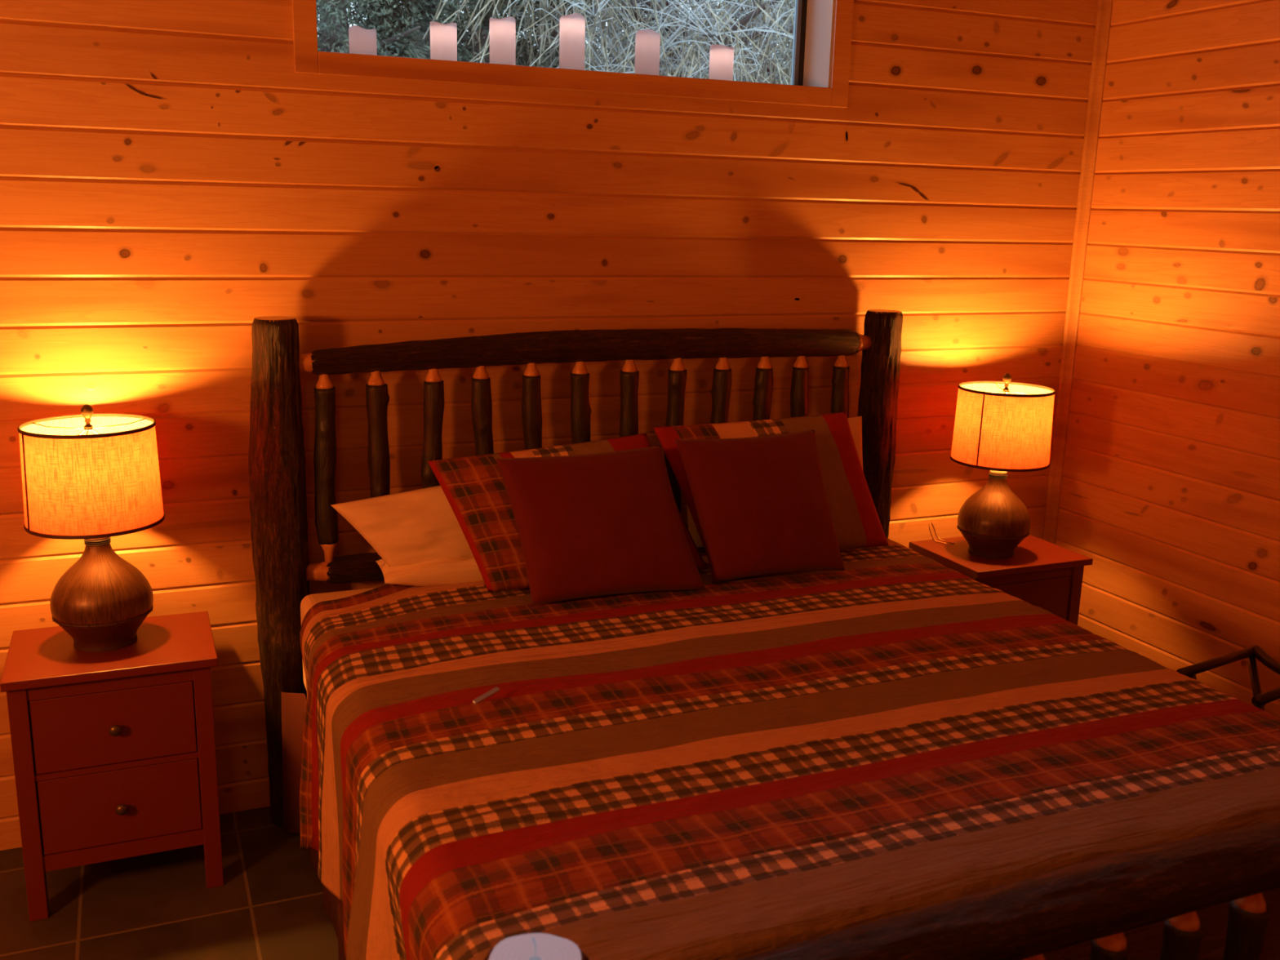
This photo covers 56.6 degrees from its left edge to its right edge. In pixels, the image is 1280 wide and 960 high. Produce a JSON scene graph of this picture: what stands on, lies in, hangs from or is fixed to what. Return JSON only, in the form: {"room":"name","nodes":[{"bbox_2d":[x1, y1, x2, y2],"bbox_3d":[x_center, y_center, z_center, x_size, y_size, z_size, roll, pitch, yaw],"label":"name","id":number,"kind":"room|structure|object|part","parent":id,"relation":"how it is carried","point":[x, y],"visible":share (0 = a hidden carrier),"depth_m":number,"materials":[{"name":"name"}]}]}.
{"room":"bedroom","nodes":[
{"label":"bedroom","id":0,"kind":"room"},
{"bbox_2d":[0,806,338,959],"bbox_3d":[-0.645,1.871,0.615,8.240,0.100,7.010,-4,14,-23],"label":"floor","id":1,"kind":"structure","parent":0,"point":[268,905],"depth_m":3.30,"materials":[{"name":"tile"}]},
{"bbox_2d":[0,611,223,921],"bbox_3d":[-1.481,0.799,3.396,0.526,0.700,0.412,-4,14,-23],"label":"nightstand","id":2,"kind":"object","parent":1,"relation":"on","point":[113,752],"visible":1,"depth_m":3.22,"materials":[{"name":"brown wood"}]},
{"bbox_3d":[-1.631,0.861,3.168,0.046,0.674,0.046,-4,14,-23],"label":"leg","id":3,"kind":"part","parent":2,"relation":"part of","materials":[{"name":"brown wood"}]},
{"bbox_2d":[17,404,164,652],"bbox_3d":[-1.491,0.125,3.258,0.352,0.673,0.352,-3,14,-17],"label":"table lamp","id":4,"kind":"object","parent":2,"relation":"on","point":[89,476],"visible":1,"depth_m":3.17,"materials":[{"name":"beige fabric"}]},
{"bbox_3d":[-1.484,-0.147,3.195,0.338,0.010,0.338,-4,14,-23],"label":"shade trim","id":5,"kind":"part","parent":4,"relation":"part of","materials":[{"name":"brown fabric"}]},
{"bbox_3d":[-1.487,-0.018,3.225,0.346,0.264,0.346,-4,14,-23],"label":"lamp shade","id":6,"kind":"part","parent":4,"relation":"part of","materials":[{"name":"white fabric"}]},
{"bbox_3d":[-1.491,0.110,3.255,0.352,0.010,0.352,-4,14,-23],"label":"shade trim","id":7,"kind":"part","parent":4,"relation":"part of","materials":[{"name":"brown fabric"}]},
{"bbox_3d":[-1.412,0.540,3.176,0.406,0.042,0.016,-4,14,-23],"label":"rail","id":8,"kind":"part","parent":2,"relation":"part of","materials":[{"name":"red wood"}]},
{"bbox_3d":[-1.478,0.629,3.351,0.400,0.207,0.341,-4,14,-23],"label":"drawer","id":9,"kind":"part","parent":2,"relation":"part of","materials":[{"name":"red wood"}]},
{"bbox_3d":[-1.406,0.669,3.184,0.033,0.033,0.031,-4,14,-23],"label":"knob","id":10,"kind":"part","parent":2,"relation":"part of","materials":[{"name":"brown metal"}]},
{"bbox_3d":[-1.417,0.776,3.230,0.406,0.016,0.016,-4,14,-23],"label":"rail","id":11,"kind":"part","parent":2,"relation":"part of","materials":[{"name":"red wood"}]},
{"bbox_3d":[-1.484,0.856,3.403,0.400,0.214,0.341,-4,14,-23],"label":"drawer","id":12,"kind":"part","parent":2,"relation":"part of","materials":[{"name":"brown wood"}]},
{"bbox_3d":[-1.412,0.896,3.237,0.033,0.033,0.031,-4,14,-23],"label":"knob","id":13,"kind":"part","parent":2,"relation":"part of","materials":[{"name":"brown metal"}]},
{"bbox_3d":[-1.424,1.021,3.287,0.406,0.046,0.016,-4,14,-23],"label":"rail","id":14,"kind":"part","parent":2,"relation":"part of","materials":[{"name":"brown wood"}]},
{"bbox_3d":[-1.344,0.759,3.639,0.046,0.674,0.046,-4,14,-23],"label":"leg","id":15,"kind":"part","parent":2,"relation":"part of","materials":[{"name":"red wood"}]},
{"bbox_3d":[-1.215,0.831,3.342,0.046,0.674,0.046,-4,14,-23],"label":"leg","id":16,"kind":"part","parent":2,"relation":"part of","materials":[{"name":"brown wood"}]},
{"bbox_2d":[248,309,1279,959],"bbox_3d":[0.326,0.484,2.982,2.275,1.587,2.461,-4,14,-23],"label":"bed","id":17,"kind":"object","parent":1,"relation":"on","point":[1100,900],"visible":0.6,"depth_m":3.52,"materials":[{"name":"brown wood"}]},
{"bbox_3d":[-1.087,0.306,3.607,0.167,1.585,0.162,-4,14,-23],"label":"post","id":18,"kind":"part","parent":17,"relation":"part of","materials":[{"name":"brown wood"}]},
{"bbox_2d":[280,692,346,959],"bbox_3d":[0.285,1.017,3.106,2.126,0.460,2.076,-4,14,-23],"label":"box spring","id":19,"kind":"object","parent":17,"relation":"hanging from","point":[293,704],"visible":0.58,"depth_m":3.60,"materials":[{"name":"brown fabric"}]},
{"bbox_2d":[300,587,375,690],"bbox_3d":[0.316,0.637,3.040,2.034,0.303,2.055,-4,14,-23],"label":"mattress","id":20,"kind":"object","parent":17,"relation":"on","point":[308,602],"visible":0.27,"depth_m":3.50,"materials":[{"name":"beige fabric"}]},
{"bbox_2d":[299,537,1279,959],"bbox_3d":[0.323,0.773,3.043,2.228,0.654,2.037,-4,14,-23],"label":"quilt","id":21,"kind":"object","parent":20,"relation":"on","point":[734,769],"visible":0.87,"depth_m":2.51,"materials":[{"name":"multicoloured fabric"}]},
{"bbox_2d":[375,558,483,586],"bbox_3d":[-0.451,0.259,3.620,0.675,0.099,0.176,-4,14,-23],"label":"bed pillow","id":22,"kind":"object","parent":21,"relation":"on","point":[438,571],"visible":0.33,"depth_m":3.52,"materials":[{"name":"beige fabric"}]},
{"bbox_2d":[330,485,474,567],"bbox_3d":[-0.540,0.119,3.596,0.760,0.300,0.153,-4,14,-23],"label":"bed pillow","id":23,"kind":"object","parent":22,"relation":"on","point":[410,527],"visible":0.41,"depth_m":3.51,"materials":[{"name":"beige fabric"}]},
{"bbox_2d":[472,686,499,704],"bbox_3d":[-0.348,0.488,2.688,0.012,0.009,0.093,8,15,27],"label":"pen","id":24,"kind":"object","parent":21,"relation":"on","point":[492,691],"visible":1,"depth_m":2.68,"materials":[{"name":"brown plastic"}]},
{"bbox_2d":[427,433,707,592],"bbox_3d":[-0.203,0.090,3.577,0.830,0.398,0.241,-4,14,-23],"label":"pillow sham","id":25,"kind":"object","parent":21,"relation":"on","point":[474,488],"visible":0.33,"depth_m":3.46,"materials":[{"name":"fabric"}]},
{"bbox_2d":[495,444,705,604],"bbox_3d":[-0.112,0.125,3.479,0.567,0.390,0.270,-4,14,-23],"label":"throw cushion","id":26,"kind":"object","parent":21,"relation":"on","point":[606,523],"visible":1,"depth_m":3.42,"materials":[{"name":"red fabric"}]},
{"bbox_2d":[675,429,844,582],"bbox_3d":[0.376,0.077,3.685,0.510,0.414,0.235,-4,14,-23],"label":"throw cushion","id":27,"kind":"object","parent":21,"relation":"on","point":[762,504],"visible":1,"depth_m":3.63,"materials":[{"name":"red fabric"}]},
{"bbox_2d":[653,412,888,556],"bbox_3d":[0.448,0.023,3.861,0.825,0.440,0.202,-4,14,-23],"label":"pillow sham","id":28,"kind":"object","parent":21,"relation":"on","point":[856,522],"visible":0.34,"depth_m":3.92,"materials":[{"name":"fabric"}]},
{"bbox_2d":[686,416,862,547],"bbox_3d":[0.469,0.003,4.028,0.722,0.402,0.106,-5,14,-26],"label":"bed pillow","id":29,"kind":"object","parent":21,"relation":"on","point":[855,423],"visible":0.05,"depth_m":4.12,"materials":[{"name":"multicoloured fabric"}]},
{"bbox_3d":[-0.115,0.221,4.010,1.851,0.093,0.096,-4,14,-23],"label":"rail","id":30,"kind":"part","parent":17,"relation":"part of","materials":[{"name":"brown wood"}]},
{"bbox_3d":[-0.148,1.096,1.643,0.156,0.973,0.156,-4,14,-23],"label":"post","id":31,"kind":"part","parent":17,"relation":"part of","materials":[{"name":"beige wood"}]},
{"bbox_3d":[-0.102,-0.430,3.861,1.888,0.119,0.105,-4,14,-23],"label":"rail","id":32,"kind":"part","parent":17,"relation":"part of","materials":[{"name":"brown wood"}]},
{"bbox_3d":[0.855,0.168,4.422,0.149,1.583,0.146,-4,14,-23],"label":"post","id":33,"kind":"part","parent":17,"relation":"part of","materials":[{"name":"brown wood"}]},
{"bbox_3d":[0.788,0.682,1.953,1.797,0.129,0.116,-4,14,-23],"label":"rail","id":34,"kind":"part","parent":17,"relation":"part of","materials":[{"name":"brown wood"}]},
{"bbox_2d":[908,534,1093,625],"bbox_3d":[1.344,0.604,4.546,0.526,0.700,0.412,-4,14,-23],"label":"nightstand","id":35,"kind":"object","parent":1,"relation":"on","point":[1046,575],"visible":0.16,"depth_m":4.37,"materials":[{"name":"brown wood"}]},
{"bbox_2d":[928,522,954,543],"bbox_3d":[1.150,0.204,4.533,0.098,0.073,0.033,10,15,32],"label":"lamp cord","id":36,"kind":"object","parent":35,"relation":"on","point":[930,523],"visible":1,"depth_m":4.54,"materials":[{"name":"clear plastic"}]},
{"bbox_3d":[1.123,0.564,4.448,0.014,0.538,0.286,-4,14,-23],"label":"panel","id":37,"kind":"part","parent":35,"relation":"part of","materials":[{"name":"red wood"}]},
{"bbox_3d":[1.194,0.666,4.318,0.046,0.674,0.046,-4,14,-23],"label":"leg","id":38,"kind":"part","parent":35,"relation":"part of","materials":[{"name":"red wood"}]},
{"bbox_2d":[950,373,1055,559],"bbox_3d":[1.316,-0.058,4.354,0.352,0.673,0.352,-1,13,-12],"label":"table lamp","id":39,"kind":"object","parent":35,"relation":"on","point":[1001,428],"visible":1,"depth_m":4.25,"materials":[{"name":"beige fabric"}]},
{"bbox_3d":[1.316,-0.073,4.351,0.352,0.010,0.352,9,15,30],"label":"shade trim","id":40,"kind":"part","parent":39,"relation":"part of","materials":[{"name":"brown fabric"}]},
{"bbox_3d":[1.320,-0.201,4.321,0.346,0.264,0.346,9,15,30],"label":"lamp shade","id":41,"kind":"part","parent":39,"relation":"part of","materials":[{"name":"white fabric"}]},
{"bbox_3d":[1.323,-0.330,4.291,0.338,0.010,0.338,9,15,30],"label":"shade trim","id":42,"kind":"part","parent":39,"relation":"part of","materials":[{"name":"brown"}]},
{"bbox_3d":[1.413,0.345,4.326,0.406,0.042,0.016,-4,14,-23],"label":"rail","id":43,"kind":"part","parent":35,"relation":"part of","materials":[{"name":"red wood"}]},
{"bbox_3d":[1.346,0.434,4.501,0.400,0.207,0.341,-4,14,-23],"label":"drawer","id":44,"kind":"part","parent":35,"relation":"part of","materials":[{"name":"red wood"}]},
{"bbox_3d":[1.610,0.636,4.492,0.046,0.674,0.046,-4,14,-23],"label":"leg","id":45,"kind":"part","parent":35,"relation":"part of","materials":[{"name":"red wood"}]},
{"bbox_2d":[1176,644,1279,711],"bbox_3d":[1.792,0.862,3.548,0.415,0.652,0.274,-7,15,-33],"label":"luggage rack","id":46,"kind":"object","parent":1,"relation":"on","point":[1259,700],"visible":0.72,"depth_m":3.56,"materials":[{"name":"black wood"}]},
{"bbox_3d":[1.652,0.889,3.448,0.025,0.637,0.258,-4,14,-23],"label":"leg","id":47,"kind":"part","parent":46,"relation":"part of","materials":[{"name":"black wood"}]},
{"bbox_3d":[1.736,0.544,3.559,0.391,0.029,0.028,-7,15,-32],"label":"rail","id":48,"kind":"part","parent":46,"relation":"part of","materials":[{"name":"black wood"}]},
{"bbox_3d":[1.915,0.856,3.619,0.025,0.637,0.258,-4,14,-23],"label":"leg","id":49,"kind":"part","parent":46,"relation":"part of","materials":[{"name":"black wood"}]},
{"bbox_3d":[1.671,0.884,3.474,0.025,0.637,0.273,-4,14,-23],"label":"leg","id":50,"kind":"part","parent":46,"relation":"part of","materials":[{"name":"black wood"}]},
{"bbox_3d":[1.857,0.589,3.375,0.387,0.029,0.028,-7,16,-33],"label":"rail","id":51,"kind":"part","parent":46,"relation":"part of","materials":[{"name":"black wood"}]},
{"bbox_2d":[0,0,1097,850],"bbox_3d":[-1.922,-0.811,3.209,8.240,3.900,0.211,-4,14,-23],"label":"wall","id":52,"kind":"structure","parent":0,"point":[171,181],"depth_m":3.72,"materials":[{"name":"brown wood"}]},
{"bbox_2d":[291,0,853,107],"bbox_3d":[-0.162,-1.904,3.704,1.851,1.340,0.226,-4,14,-23],"label":"window","id":53,"kind":"structure","parent":52,"relation":"in","point":[823,28],"depth_m":3.81,"materials":[{"name":"brown wood"}]},
{"bbox_3d":[-0.943,-1.823,3.266,0.066,1.340,0.016,-4,14,-23],"label":"casing","id":54,"kind":"part","parent":53,"relation":"part of","materials":[{"name":"brown wood"}]},
{"bbox_2d":[348,25,377,55],"bbox_3d":[-0.827,-1.305,3.545,0.081,0.088,0.081,-4,14,-23],"label":"pillar candle","id":55,"kind":"object","parent":53,"relation":"on","point":[362,41],"visible":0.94,"depth_m":3.51,"materials":[{"name":"white wax"}]},
{"bbox_2d":[430,21,457,61],"bbox_3d":[-0.601,-1.338,3.636,0.081,0.122,0.081,-4,14,-23],"label":"pillar candle","id":56,"kind":"object","parent":53,"relation":"on","point":[443,37],"visible":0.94,"depth_m":3.60,"materials":[{"name":"white wax"}]},
{"bbox_2d":[488,16,515,65],"bbox_3d":[-0.429,-1.364,3.705,0.081,0.150,0.081,-4,14,-23],"label":"pillar candle","id":57,"kind":"object","parent":53,"relation":"on","point":[502,31],"visible":0.94,"depth_m":3.67,"materials":[{"name":"white wax"}]},
{"bbox_2d":[559,13,585,70],"bbox_3d":[-0.217,-1.392,3.790,0.081,0.176,0.081,-4,14,-23],"label":"pillar candle","id":58,"kind":"object","parent":53,"relation":"on","point":[572,26],"visible":0.96,"depth_m":3.76,"materials":[{"name":"white wax"}]},
{"bbox_3d":[-0.137,-1.259,3.753,1.719,0.062,0.016,-4,14,-23],"label":"casing","id":59,"kind":"part","parent":53,"relation":"part of","materials":[{"name":"brown wood"}]},
{"bbox_2d":[634,29,660,75],"bbox_3d":[0.024,-1.395,3.894,0.081,0.148,0.081,-4,14,-23],"label":"pillar candle","id":60,"kind":"object","parent":53,"relation":"on","point":[647,42],"visible":0.94,"depth_m":3.86,"materials":[{"name":"white wax"}]},
{"bbox_2d":[708,44,733,80],"bbox_3d":[0.274,-1.401,4.002,0.081,0.122,0.081,-4,14,-23],"label":"pillar candle","id":61,"kind":"object","parent":53,"relation":"on","point":[721,56],"visible":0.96,"depth_m":3.97,"materials":[{"name":"white wax"}]},
{"bbox_3d":[0.566,-1.971,4.114,0.016,1.185,0.022,-4,14,-23],"label":"sash","id":62,"kind":"part","parent":53,"relation":"part of","materials":[{"name":"black"}]},
{"bbox_3d":[-0.201,-1.923,3.792,1.719,1.212,0.026,-4,14,-23],"label":"frame","id":63,"kind":"part","parent":53,"relation":"part of","materials":[{"name":"black"}]},
{"bbox_3d":[0.700,-1.940,3.954,0.066,1.340,0.016,-4,14,-23],"label":"casing","id":64,"kind":"part","parent":53,"relation":"part of","materials":[{"name":"brown wood"}]},
{"bbox_2d":[1042,0,1113,544],"bbox_3d":[1.718,-1.042,4.601,0.036,3.900,0.038,-4,14,-23],"label":"trim","id":65,"kind":"structure","parent":52,"relation":"attached to","point":[1104,8],"depth_m":4.64,"materials":[{"name":"brown wood"}]},
{"bbox_2d":[1055,0,1279,718],"bbox_3d":[3.110,-0.342,1.711,0.211,3.900,6.600,-4,14,-23],"label":"wall","id":66,"kind":"structure","parent":0,"point":[1171,484],"depth_m":4.22,"materials":[{"name":"brown wood"}]},
{"label":"outside","id":67,"kind":"structure","parent":0,"visible":0},
{"bbox_3d":[-11.364,-10.277,30.601,62.000,10.271,60.000,-4,14,-23],"label":"ground","id":68,"kind":"structure","parent":67,"visible":0},
{"bbox_2d":[316,0,438,55],"bbox_3d":[-3.284,-5.106,10.839,2.825,5.596,3.286,13,18,42],"label":"juniper tree","id":69,"kind":"object","parent":68,"relation":"on","point":[317,28],"visible":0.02,"depth_m":10.78,"materials":[{"name":"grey plant"}]},
{"bbox_2d":[315,0,481,62],"bbox_3d":[-2.260,-3.498,8.577,1.983,4.732,2.222,12,17,39],"label":"juniper tree","id":70,"kind":"object","parent":68,"relation":"on","point":[333,25],"visible":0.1,"depth_m":8.40,"materials":[{"name":"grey plant"}]},
{"bbox_2d":[351,0,599,68],"bbox_3d":[-1.316,-4.037,9.611,2.040,5.162,1.740,-10,17,-40],"label":"juniper tree","id":71,"kind":"object","parent":68,"relation":"on","point":[485,27],"visible":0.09,"depth_m":9.32,"materials":[{"name":"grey plant"}]},
{"bbox_2d":[318,0,721,69],"bbox_3d":[-0.843,-5.022,12.400,5.087,4.672,5.353,-6,15,-29],"label":"bare tree","id":72,"kind":"object","parent":68,"relation":"on","point":[397,0],"visible":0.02,"depth_m":11.36,"materials":[{"name":"grey plant"}]},
{"bbox_2d":[422,0,795,84],"bbox_3d":[0.110,-3.254,9.131,4.045,4.343,4.349,6,14,18],"label":"bare tree","id":73,"kind":"object","parent":68,"relation":"on","point":[673,40],"visible":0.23,"depth_m":8.45,"materials":[{"name":"grey plant"}]},
{"bbox_2d":[484,0,794,84],"bbox_3d":[0.972,-3.942,10.613,4.631,4.658,4.819,12,17,39],"label":"bare tree","id":74,"kind":"object","parent":68,"relation":"on","point":[737,13],"visible":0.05,"depth_m":10.24,"materials":[{"name":"grey plant"}]},
{"bbox_2d":[597,0,793,82],"bbox_3d":[1.333,-5.210,13.185,4.679,4.990,5.496,7,14,22],"label":"bare tree","id":75,"kind":"object","parent":68,"relation":"on","point":[709,0],"visible":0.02,"depth_m":13.22,"materials":[{"name":"grey plant"}]}
]}

